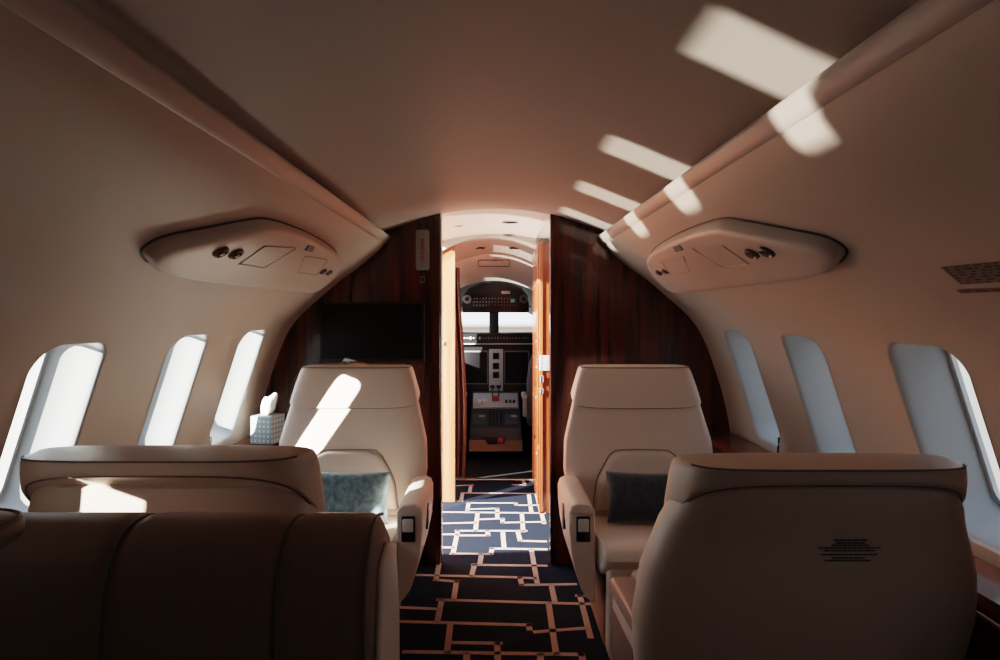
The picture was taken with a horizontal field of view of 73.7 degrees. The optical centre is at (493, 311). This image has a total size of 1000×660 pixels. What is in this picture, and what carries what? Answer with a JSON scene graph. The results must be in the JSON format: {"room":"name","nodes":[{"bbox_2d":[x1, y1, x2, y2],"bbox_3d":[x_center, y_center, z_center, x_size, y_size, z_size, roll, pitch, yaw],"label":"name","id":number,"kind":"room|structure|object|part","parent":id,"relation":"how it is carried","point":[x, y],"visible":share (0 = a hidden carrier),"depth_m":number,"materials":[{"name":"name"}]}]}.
{"room":"aircraft cabin","nodes":[
{"label":"aircraft cabin","id":0,"kind":"room"},
{"bbox_2d":[0,4,383,457],"bbox_3d":[-0.893,0.473,0.450,0.698,1.734,6.100,0,0,0],"label":"wall","id":1,"kind":"structure","parent":0,"point":[94,169],"depth_m":1.46,"materials":[{"name":"beige plastic"}]},
{"bbox_2d":[0,342,106,511],"bbox_3d":[-1.204,0.320,1.715,0.293,0.537,0.302,0,0,0],"label":"window","id":2,"kind":"structure","parent":1,"relation":"in","point":[61,390],"depth_m":1.84,"materials":[{"name":"grey plastic"}]},
{"bbox_2d":[138,334,208,444],"bbox_3d":[-1.204,0.320,2.375,0.293,0.537,0.302,0,0,0],"label":"window","id":3,"kind":"structure","parent":1,"relation":"in","point":[182,362],"depth_m":2.51,"materials":[{"name":"grey glass"}]},
{"bbox_2d":[0,0,389,243],"bbox_3d":[-0.568,-0.378,0.442,0.052,0.044,6.084,0,0,0],"label":"trim","id":4,"kind":"structure","parent":1,"relation":"attached to","point":[64,21],"depth_m":1.10,"materials":[{"name":"beige plastic"}]},
{"bbox_2d":[210,329,265,444],"bbox_3d":[-1.204,0.330,3.000,0.293,0.557,0.302,0,0,0],"label":"window","id":5,"kind":"structure","parent":1,"relation":"in","point":[248,349],"depth_m":3.13,"materials":[{"name":"grey glass"}]},
{"bbox_2d":[140,217,340,292],"bbox_3d":[-0.747,-0.183,2.359,0.236,0.195,1.619,0,0,0],"label":"overhead service panel","id":6,"kind":"object","parent":1,"relation":"attached to","point":[260,252],"visible":1,"depth_m":1.95,"materials":[{"name":"beige plastic"}]},
{"bbox_2d":[212,246,229,257],"bbox_3d":[-0.726,-0.159,1.773,0.040,0.030,0.057,0,0,0],"label":"air vent","id":7,"kind":"object","parent":6,"relation":"attached to","point":[220,251],"depth_m":1.76,"materials":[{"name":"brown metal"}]},
{"bbox_2d":[228,249,243,258],"bbox_3d":[-0.721,-0.162,1.863,0.040,0.030,0.057,0,0,0],"label":"air vent","id":8,"kind":"object","parent":6,"relation":"attached to","point":[234,253],"depth_m":1.85,"materials":[{"name":"brown metal"}]},
{"bbox_3d":[-0.703,-0.176,2.084,0.101,0.074,0.242,0,0,0],"label":"mask door","id":9,"kind":"part","parent":6,"relation":"part of","materials":[{"name":"beige plastic"}]},
{"bbox_3d":[-0.700,-0.178,2.566,0.084,0.061,0.401,0,0,0],"label":"access door","id":10,"kind":"part","parent":6,"relation":"part of","materials":[{"name":"beige plastic"}]},
{"bbox_2d":[443,246,454,501],"bbox_3d":[-0.760,0.398,4.655,0.980,1.845,0.050,0,0,0],"label":"wall","id":11,"kind":"structure","parent":0,"point":[448,254],"depth_m":4.63,"materials":[{"name":"brown wood"}]},
{"bbox_2d":[443,234,535,262],"bbox_3d":[-0.305,-0.495,4.910,1.190,0.560,0.620,0,0,0],"label":"ceiling","id":12,"kind":"structure","parent":0,"point":[465,246],"depth_m":4.79,"materials":[{"name":"beige plastic"}]},
{"bbox_2d":[455,268,466,477],"bbox_3d":[-0.297,0.465,5.120,0.175,1.610,0.056,0,0,0],"label":"curtain","id":13,"kind":"object","parent":12,"relation":"hanging from","point":[460,374],"visible":0.47,"depth_m":5.12,"materials":[{"name":"fabric"}]},
{"bbox_2d":[68,0,919,230],"bbox_3d":[0.000,-0.379,0.450,1.493,0.327,6.100,0,0,0],"label":"ceiling","id":14,"kind":"structure","parent":0,"point":[404,111],"depth_m":1.42,"materials":[{"name":"beige plastic"}]},
{"bbox_2d":[455,437,532,477],"bbox_3d":[0.000,1.316,6.320,2.000,0.001,2.160,0,0,0],"label":"floor","id":15,"kind":"structure","parent":0,"point":[478,464],"depth_m":5.79,"materials":[{"name":"black carpet"}]},
{"bbox_2d":[469,385,522,450],"bbox_3d":[0.015,0.955,6.111,0.470,0.531,0.589,0,0,0],"label":"pedestal","id":16,"kind":"object","parent":15,"relation":"on","point":[495,424],"visible":1,"depth_m":5.94,"materials":[{"name":"grey plastic"}]},
{"bbox_3d":[0.015,0.808,6.230,0.070,0.050,0.040,0,0,0],"label":"red handle","id":17,"kind":"part","parent":16,"relation":"part of","materials":[{"name":"red plastic"}]},
{"bbox_3d":[0.015,0.831,6.240,0.420,0.121,0.222,0,0,0],"label":"lit plate","id":18,"kind":"part","parent":16,"relation":"part of","materials":[{"name":"grey"}]},
{"bbox_3d":[0.055,1.125,5.822,0.050,0.050,0.012,0,0,0],"label":"red knob plate","id":19,"kind":"part","parent":16,"relation":"part of","materials":[{"name":"red plastic"}]},
{"bbox_2d":[464,345,532,401],"bbox_3d":[0.000,0.590,6.581,1.560,0.560,0.338,0,0,0],"label":"panel","id":20,"kind":"object","parent":15,"relation":"on","point":[506,366],"visible":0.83,"depth_m":6.43,"materials":[{"name":"black plastic"}]},
{"bbox_2d":[463,332,532,344],"bbox_3d":[0.000,0.254,6.649,1.560,0.117,0.542,0,0,0],"label":"glareshield","id":21,"kind":"object","parent":20,"relation":"on","point":[470,338],"visible":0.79,"depth_m":6.40,"materials":[{"name":"black plastic"}]},
{"bbox_3d":[0.000,0.306,6.392,1.500,0.012,0.020,0,0,0],"label":"light rail","id":22,"kind":"part","parent":21,"relation":"part of","materials":[{"name":"grey plastic"}]},
{"bbox_2d":[521,354,532,454],"bbox_3d":[0.480,0.820,6.152,0.460,1.000,0.557,0,0,0],"label":"seat","id":23,"kind":"object","parent":15,"relation":"on","point":[527,397],"visible":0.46,"depth_m":5.91,"materials":[{"name":"grey leather"}]},
{"bbox_3d":[0.275,0.834,6.050,0.050,0.192,0.300,0,0,0],"label":"armrest","id":24,"kind":"part","parent":23,"relation":"part of","materials":[{"name":"grey plastic"}]},
{"bbox_2d":[526,412,532,425],"bbox_3d":[0.500,0.950,6.200,0.400,0.140,0.460,0,0,0],"label":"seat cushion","id":25,"kind":"object","parent":23,"relation":"on","point":[530,422],"depth_m":5.97,"materials":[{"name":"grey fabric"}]},
{"bbox_3d":[0.500,0.650,5.949,0.420,0.660,0.151,0,0,0],"label":"backrest","id":26,"kind":"part","parent":23,"relation":"part of","materials":[{"name":"grey leather"}]},
{"bbox_2d":[455,253,532,290],"bbox_3d":[0.000,-0.379,5.575,1.500,0.647,0.750,0,0,0],"label":"ceiling","id":27,"kind":"structure","parent":0,"point":[520,270],"depth_m":5.55,"materials":[{"name":"beige plastic"}]},
{"bbox_2d":[478,260,509,266],"bbox_3d":[0.000,-0.393,5.400,0.256,0.045,0.176,0,0,0],"label":"ceiling hatch","id":28,"kind":"object","parent":27,"relation":"attached to","point":[479,260],"visible":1,"depth_m":5.38,"materials":[{"name":"brown plastic"}]},
{"bbox_2d":[443,209,548,244],"bbox_3d":[0.390,-0.634,4.356,1.620,0.323,1.728,0,0,0],"label":"ceiling","id":29,"kind":"structure","parent":0,"point":[475,221],"depth_m":4.00,"materials":[{"name":"beige plastic"}]},
{"bbox_2d":[502,221,517,223],"bbox_3d":[0.096,-0.536,3.982,0.100,0.011,0.070,0,0,0],"label":"ceiling vent","id":30,"kind":"object","parent":29,"relation":"in","point":[506,222],"visible":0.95,"depth_m":3.96,"materials":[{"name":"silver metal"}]},
{"bbox_2d":[460,281,532,314],"bbox_3d":[0.000,-0.212,6.650,1.700,0.675,1.500,0,0,0],"label":"ceiling","id":31,"kind":"structure","parent":0,"point":[464,289],"depth_m":6.18,"materials":[{"name":"black plastic"}]},
{"bbox_2d":[462,282,528,312],"bbox_3d":[0.012,-0.132,5.989,0.600,0.273,0.121,0,0,0],"label":"console","id":32,"kind":"object","parent":31,"relation":"attached to","point":[492,297],"visible":1,"depth_m":5.95,"materials":[{"name":"black plastic"}]},
{"bbox_2d":[463,295,470,302],"bbox_3d":[-0.240,-0.115,5.949,0.079,0.079,0.022,0,0,0],"label":"outlet","id":33,"kind":"object","parent":32,"relation":"attached to","point":[466,298],"depth_m":5.94,"materials":[{"name":"black plastic"}]},
{"bbox_2d":[519,295,527,302],"bbox_3d":[0.264,-0.115,5.949,0.079,0.079,0.022,0,0,0],"label":"outlet","id":34,"kind":"object","parent":32,"relation":"attached to","point":[522,298],"depth_m":5.94,"materials":[{"name":"black plastic"}]},
{"bbox_2d":[265,214,729,564],"bbox_3d":[0.000,0.380,3.502,2.600,1.880,0.045,0,0,0],"label":"wall","id":35,"kind":"structure","parent":0,"point":[605,311],"depth_m":3.48,"materials":[{"name":"brown wood"}]},
{"bbox_2d":[320,302,424,361],"bbox_3d":[-0.631,0.104,3.463,0.540,0.308,0.034,0,0,0],"label":"wall screen","id":36,"kind":"object","parent":35,"relation":"attached to","point":[349,331],"visible":1,"depth_m":3.44,"materials":[{"name":"black glass"}]},
{"bbox_2d":[416,230,428,269],"bbox_3d":[-0.372,-0.324,3.475,0.070,0.210,0.010,0,0,0],"label":"exit sign","id":37,"kind":"object","parent":35,"relation":"attached to","point":[422,236],"visible":1,"depth_m":3.47,"materials":[{"name":"grey plastic"}]},
{"bbox_2d":[440,213,442,562],"bbox_3d":[-0.278,0.380,3.502,0.012,1.860,0.056,0,0,0],"label":"trim","id":38,"kind":"structure","parent":35,"relation":"attached to","point":[441,214],"depth_m":3.47,"materials":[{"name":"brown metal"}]},
{"bbox_2d":[549,214,552,562],"bbox_3d":[0.299,0.380,3.502,0.012,1.860,0.056,0,0,0],"label":"trim","id":39,"kind":"structure","parent":35,"relation":"attached to","point":[550,215],"depth_m":3.48,"materials":[{"name":"brown wood"}]},
{"bbox_2d":[466,402,530,436],"bbox_3d":[0.000,0.800,7.000,1.800,1.040,0.001,0,0,0],"label":"wall","id":40,"kind":"structure","parent":0,"point":[525,428],"depth_m":7.00,"materials":[{"name":"black"}]},
{"bbox_2d":[461,304,530,331],"bbox_3d":[0.000,0.210,6.850,1.700,0.760,0.280,0,0,0],"label":"window frame","id":41,"kind":"structure","parent":40,"relation":"in","point":[493,317],"depth_m":6.92,"materials":[{"name":"black"}]},
{"bbox_2d":[399,482,609,659],"bbox_3d":[0.000,1.319,1.375,2.600,0.002,7.950,0,0,0],"label":"floor","id":42,"kind":"structure","parent":0,"point":[496,592],"depth_m":3.13,"materials":[{"name":"blue carpet"}]},
{"bbox_2d":[19,445,325,513],"bbox_3d":[-0.685,0.806,1.720,0.726,1.029,0.824,0,0,0],"label":"seat","id":43,"kind":"object","parent":42,"relation":"on","point":[157,479],"visible":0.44,"depth_m":1.34,"materials":[{"name":"beige leather"}]},
{"bbox_3d":[-0.685,0.655,1.497,0.726,0.660,0.317,0,0,0],"label":"backrest","id":44,"kind":"part","parent":43,"relation":"part of","materials":[{"name":"beige leather"}]},
{"bbox_2d":[0,508,399,659],"bbox_3d":[-0.603,0.792,0.785,0.875,1.056,0.810,0,0,0],"label":"sofa","id":45,"kind":"object","parent":42,"relation":"on","point":[74,585],"visible":1,"depth_m":0.95,"materials":[{"name":"brown leather"}]},
{"bbox_2d":[233,436,278,445],"bbox_3d":[-1.143,0.960,0.939,0.164,0.680,5.078,0,0,0],"label":"ledge","id":46,"kind":"object","parent":42,"relation":"on","point":[247,441],"visible":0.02,"depth_m":3.17,"materials":[{"name":"brown wood"}]},
{"bbox_2d":[251,393,284,444],"bbox_3d":[-1.075,0.500,3.170,0.112,0.237,0.112,0,0,16],"label":"tissue box","id":47,"kind":"object","parent":46,"relation":"on","point":[267,427],"visible":0.94,"depth_m":3.13,"materials":[{"name":"white plastic"}]},
{"bbox_2d":[279,364,432,607],"bbox_3d":[-0.617,0.780,2.686,0.734,1.080,0.825,0,0,0],"label":"seat","id":48,"kind":"object","parent":42,"relation":"on","point":[356,418],"visible":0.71,"depth_m":2.87,"materials":[{"name":"beige leather"}]},
{"bbox_3d":[-0.617,0.672,2.896,0.652,0.625,0.293,0,0,0],"label":"backrest","id":49,"kind":"part","parent":48,"relation":"part of","materials":[{"name":"beige leather"}]},
{"bbox_2d":[321,472,390,524],"bbox_3d":[-0.606,0.732,2.640,0.386,0.200,0.126,0,0,2],"label":"throw pillow","id":50,"kind":"object","parent":48,"relation":"on","point":[343,492],"visible":0.54,"depth_m":2.60,"materials":[{"name":"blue fabric"}]},
{"bbox_3d":[-0.617,0.706,2.792,0.430,0.228,0.100,0,0,0],"label":"lumbar panel","id":51,"kind":"part","parent":48,"relation":"part of","materials":[{"name":"beige leather"}]},
{"bbox_2d":[385,515,396,551],"bbox_3d":[-0.617,0.883,2.559,0.510,0.154,0.572,0,0,0],"label":"seat cushion","id":52,"kind":"object","parent":48,"relation":"on","point":[391,527],"depth_m":2.54,"materials":[{"name":"beige leather"}]},
{"bbox_3d":[-0.306,0.760,2.373,0.038,0.046,0.010,0,0,0],"label":"latch plate","id":53,"kind":"part","parent":48,"relation":"part of","materials":[{"name":"white plastic"}]},
{"bbox_3d":[-0.306,0.775,2.381,0.050,0.092,0.012,0,0,0],"label":"control panel","id":54,"kind":"part","parent":48,"relation":"part of","materials":[{"name":"black plastic"}]},
{"bbox_3d":[-0.302,0.865,2.605,0.093,0.350,0.440,0,0,0],"label":"armrest","id":55,"kind":"part","parent":48,"relation":"part of","materials":[{"name":"beige leather"}]},
{"bbox_2d":[455,478,532,481],"bbox_3d":[0.000,1.308,5.200,0.680,0.024,0.050,0,0,0],"label":"trim","id":56,"kind":"structure","parent":42,"relation":"on","point":[456,479],"depth_m":5.18,"materials":[{"name":"silver metal"}]},
{"bbox_2d":[533,240,548,512],"bbox_3d":[0.690,0.425,4.774,0.820,1.790,0.813,0,0,0],"label":"door","id":57,"kind":"structure","parent":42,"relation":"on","point":[541,252],"depth_m":4.38,"materials":[{"name":"brown wood"}]},
{"bbox_3d":[0.297,0.410,4.600,0.016,0.170,0.360,0,0,0],"label":"drawer","id":58,"kind":"part","parent":57,"relation":"part of","materials":[{"name":"red wood"}]},
{"bbox_3d":[0.297,0.700,4.600,0.016,0.350,0.360,0,0,0],"label":"drawer","id":59,"kind":"part","parent":57,"relation":"part of","materials":[{"name":"red wood"}]},
{"bbox_3d":[0.297,1.090,4.600,0.016,0.370,0.360,0,0,0],"label":"drawer","id":60,"kind":"part","parent":57,"relation":"part of","materials":[{"name":"red wood"}]},
{"bbox_3d":[0.297,-0.100,4.600,0.016,0.720,0.360,0,0,0],"label":"door","id":61,"kind":"part","parent":57,"relation":"part of","materials":[{"name":"red wood"}]},
{"bbox_3d":[0.335,0.335,4.376,0.075,0.100,0.006,0,0,0],"label":"notice plate","id":62,"kind":"part","parent":57,"relation":"part of","materials":[{"name":"grey plastic"}]},
{"bbox_2d":[558,364,712,659],"bbox_3d":[0.630,0.780,2.686,0.734,1.080,0.825,0,0,0],"label":"seat","id":63,"kind":"object","parent":42,"relation":"on","point":[627,418],"visible":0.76,"depth_m":2.85,"materials":[{"name":"beige leather"}]},
{"bbox_3d":[0.316,0.865,2.605,0.093,0.350,0.440,0,0,0],"label":"armrest","id":64,"kind":"part","parent":63,"relation":"part of","materials":[{"name":"beige leather"}]},
{"bbox_3d":[0.319,0.775,2.381,0.050,0.092,0.012,0,0,0],"label":"control panel","id":65,"kind":"part","parent":63,"relation":"part of","materials":[{"name":"black plastic"}]},
{"bbox_3d":[0.319,0.760,2.373,0.038,0.046,0.010,0,0,0],"label":"latch plate","id":66,"kind":"part","parent":63,"relation":"part of","materials":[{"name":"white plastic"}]},
{"bbox_2d":[595,515,654,574],"bbox_3d":[0.630,0.883,2.559,0.510,0.154,0.572,0,0,0],"label":"seat cushion","id":67,"kind":"object","parent":63,"relation":"on","point":[619,546],"depth_m":2.35,"materials":[{"name":"beige leather"}]},
{"bbox_3d":[0.630,0.706,2.792,0.430,0.228,0.100,0,0,0],"label":"lumbar panel","id":68,"kind":"part","parent":63,"relation":"part of","materials":[{"name":"beige leather"}]},
{"bbox_2d":[606,471,667,522],"bbox_3d":[0.628,0.734,2.640,0.366,0.196,0.126,0,0,2],"label":"throw pillow","id":69,"kind":"object","parent":63,"relation":"on","point":[633,497],"visible":0.66,"depth_m":2.60,"materials":[{"name":"fabric"}]},
{"bbox_3d":[0.630,0.672,2.896,0.652,0.625,0.293,0,0,0],"label":"backrest","id":70,"kind":"part","parent":63,"relation":"part of","materials":[{"name":"beige leather"}]},
{"bbox_2d":[610,453,976,659],"bbox_3d":[0.687,0.815,1.722,0.745,1.011,0.819,0,0,0],"label":"seat","id":71,"kind":"object","parent":42,"relation":"on","point":[745,556],"visible":1,"depth_m":1.39,"materials":[{"name":"beige leather"}]},
{"bbox_3d":[0.377,0.940,1.742,0.060,0.360,0.445,0,0,0],"label":"armrest","id":72,"kind":"part","parent":71,"relation":"part of","materials":[{"name":"beige leather"}]},
{"bbox_2d":[631,570,637,580],"bbox_3d":[0.687,0.883,1.846,0.510,0.154,0.572,0,0,0],"label":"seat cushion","id":73,"kind":"object","parent":71,"relation":"on","point":[634,574],"depth_m":2.07,"materials":[{"name":"beige leather"}]},
{"bbox_2d":[818,539,880,560],"bbox_3d":[0.733,0.492,1.376,0.128,0.047,0.007,0,0,0],"label":"print","id":74,"kind":"object","parent":71,"relation":"attached to","point":[828,549],"depth_m":1.38,"materials":[{"name":"brown paint"}]},
{"bbox_2d":[709,431,999,659],"bbox_3d":[1.143,0.960,0.939,0.164,0.680,5.078,0,0,0],"label":"ledge","id":75,"kind":"object","parent":42,"relation":"on","point":[984,644],"visible":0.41,"depth_m":1.49,"materials":[{"name":"brown wood"}]},
{"bbox_2d":[604,0,999,567],"bbox_3d":[0.893,0.473,0.450,0.698,1.734,6.100,0,0,0],"label":"wall","id":76,"kind":"structure","parent":0,"point":[901,169],"depth_m":1.45,"materials":[{"name":"beige plastic"}]},
{"bbox_2d":[647,217,847,292],"bbox_3d":[0.747,-0.183,2.359,0.236,0.195,1.618,0,0,0],"label":"overhead service panel","id":77,"kind":"object","parent":76,"relation":"attached to","point":[724,252],"visible":1,"depth_m":1.95,"materials":[{"name":"beige plastic"}]},
{"bbox_3d":[0.700,-0.178,2.566,0.084,0.061,0.401,0,0,0],"label":"access door","id":78,"kind":"part","parent":77,"relation":"part of","materials":[{"name":"beige plastic"}]},
{"bbox_3d":[0.703,-0.176,2.084,0.101,0.073,0.241,0,0,0],"label":"mask door","id":79,"kind":"part","parent":77,"relation":"part of","materials":[{"name":"beige plastic"}]},
{"bbox_2d":[744,249,759,258],"bbox_3d":[0.721,-0.162,1.863,0.040,0.030,0.057,0,0,0],"label":"air vent","id":80,"kind":"object","parent":77,"relation":"attached to","point":[751,253],"depth_m":1.85,"materials":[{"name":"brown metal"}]},
{"bbox_2d":[758,246,775,257],"bbox_3d":[0.726,-0.159,1.773,0.040,0.030,0.057,0,0,0],"label":"air vent","id":81,"kind":"object","parent":77,"relation":"attached to","point":[767,251],"depth_m":1.76,"materials":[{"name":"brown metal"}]},
{"bbox_2d":[723,329,779,452],"bbox_3d":[1.204,0.330,2.985,0.293,0.557,0.302,0,0,0],"label":"window","id":82,"kind":"structure","parent":76,"relation":"in","point":[741,351],"depth_m":3.12,"materials":[{"name":"grey"}]},
{"bbox_2d":[598,0,992,243],"bbox_3d":[0.568,-0.378,0.442,0.052,0.044,6.084,0,0,0],"label":"trim","id":83,"kind":"structure","parent":76,"relation":"attached to","point":[923,21],"depth_m":1.10,"materials":[{"name":"beige plastic"}]},
{"bbox_2d":[781,334,855,452],"bbox_3d":[1.204,0.320,2.355,0.293,0.537,0.302,0,0,0],"label":"window","id":84,"kind":"structure","parent":76,"relation":"in","point":[809,367],"depth_m":2.49,"materials":[{"name":"grey glass"}]},
{"bbox_2d":[888,342,999,554],"bbox_3d":[1.204,0.320,1.685,0.293,0.537,0.302,0,0,0],"label":"window","id":85,"kind":"structure","parent":76,"relation":"in","point":[937,404],"depth_m":1.81,"materials":[{"name":"grey plastic"}]},
{"bbox_2d":[941,261,999,284],"bbox_3d":[0.908,-0.072,1.148,0.041,0.035,0.360,0,0,0],"label":"placard","id":86,"kind":"object","parent":76,"relation":"attached to","point":[986,272],"visible":1,"depth_m":1.26,"materials":[{"name":"grey"}]},
{"bbox_2d":[957,287,999,292],"bbox_3d":[0.944,-0.042,1.192,0.009,0.008,0.332,0,0,0],"label":"placard","id":87,"kind":"object","parent":76,"relation":"attached to","point":[979,290],"visible":1,"depth_m":1.30,"materials":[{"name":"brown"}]}
]}

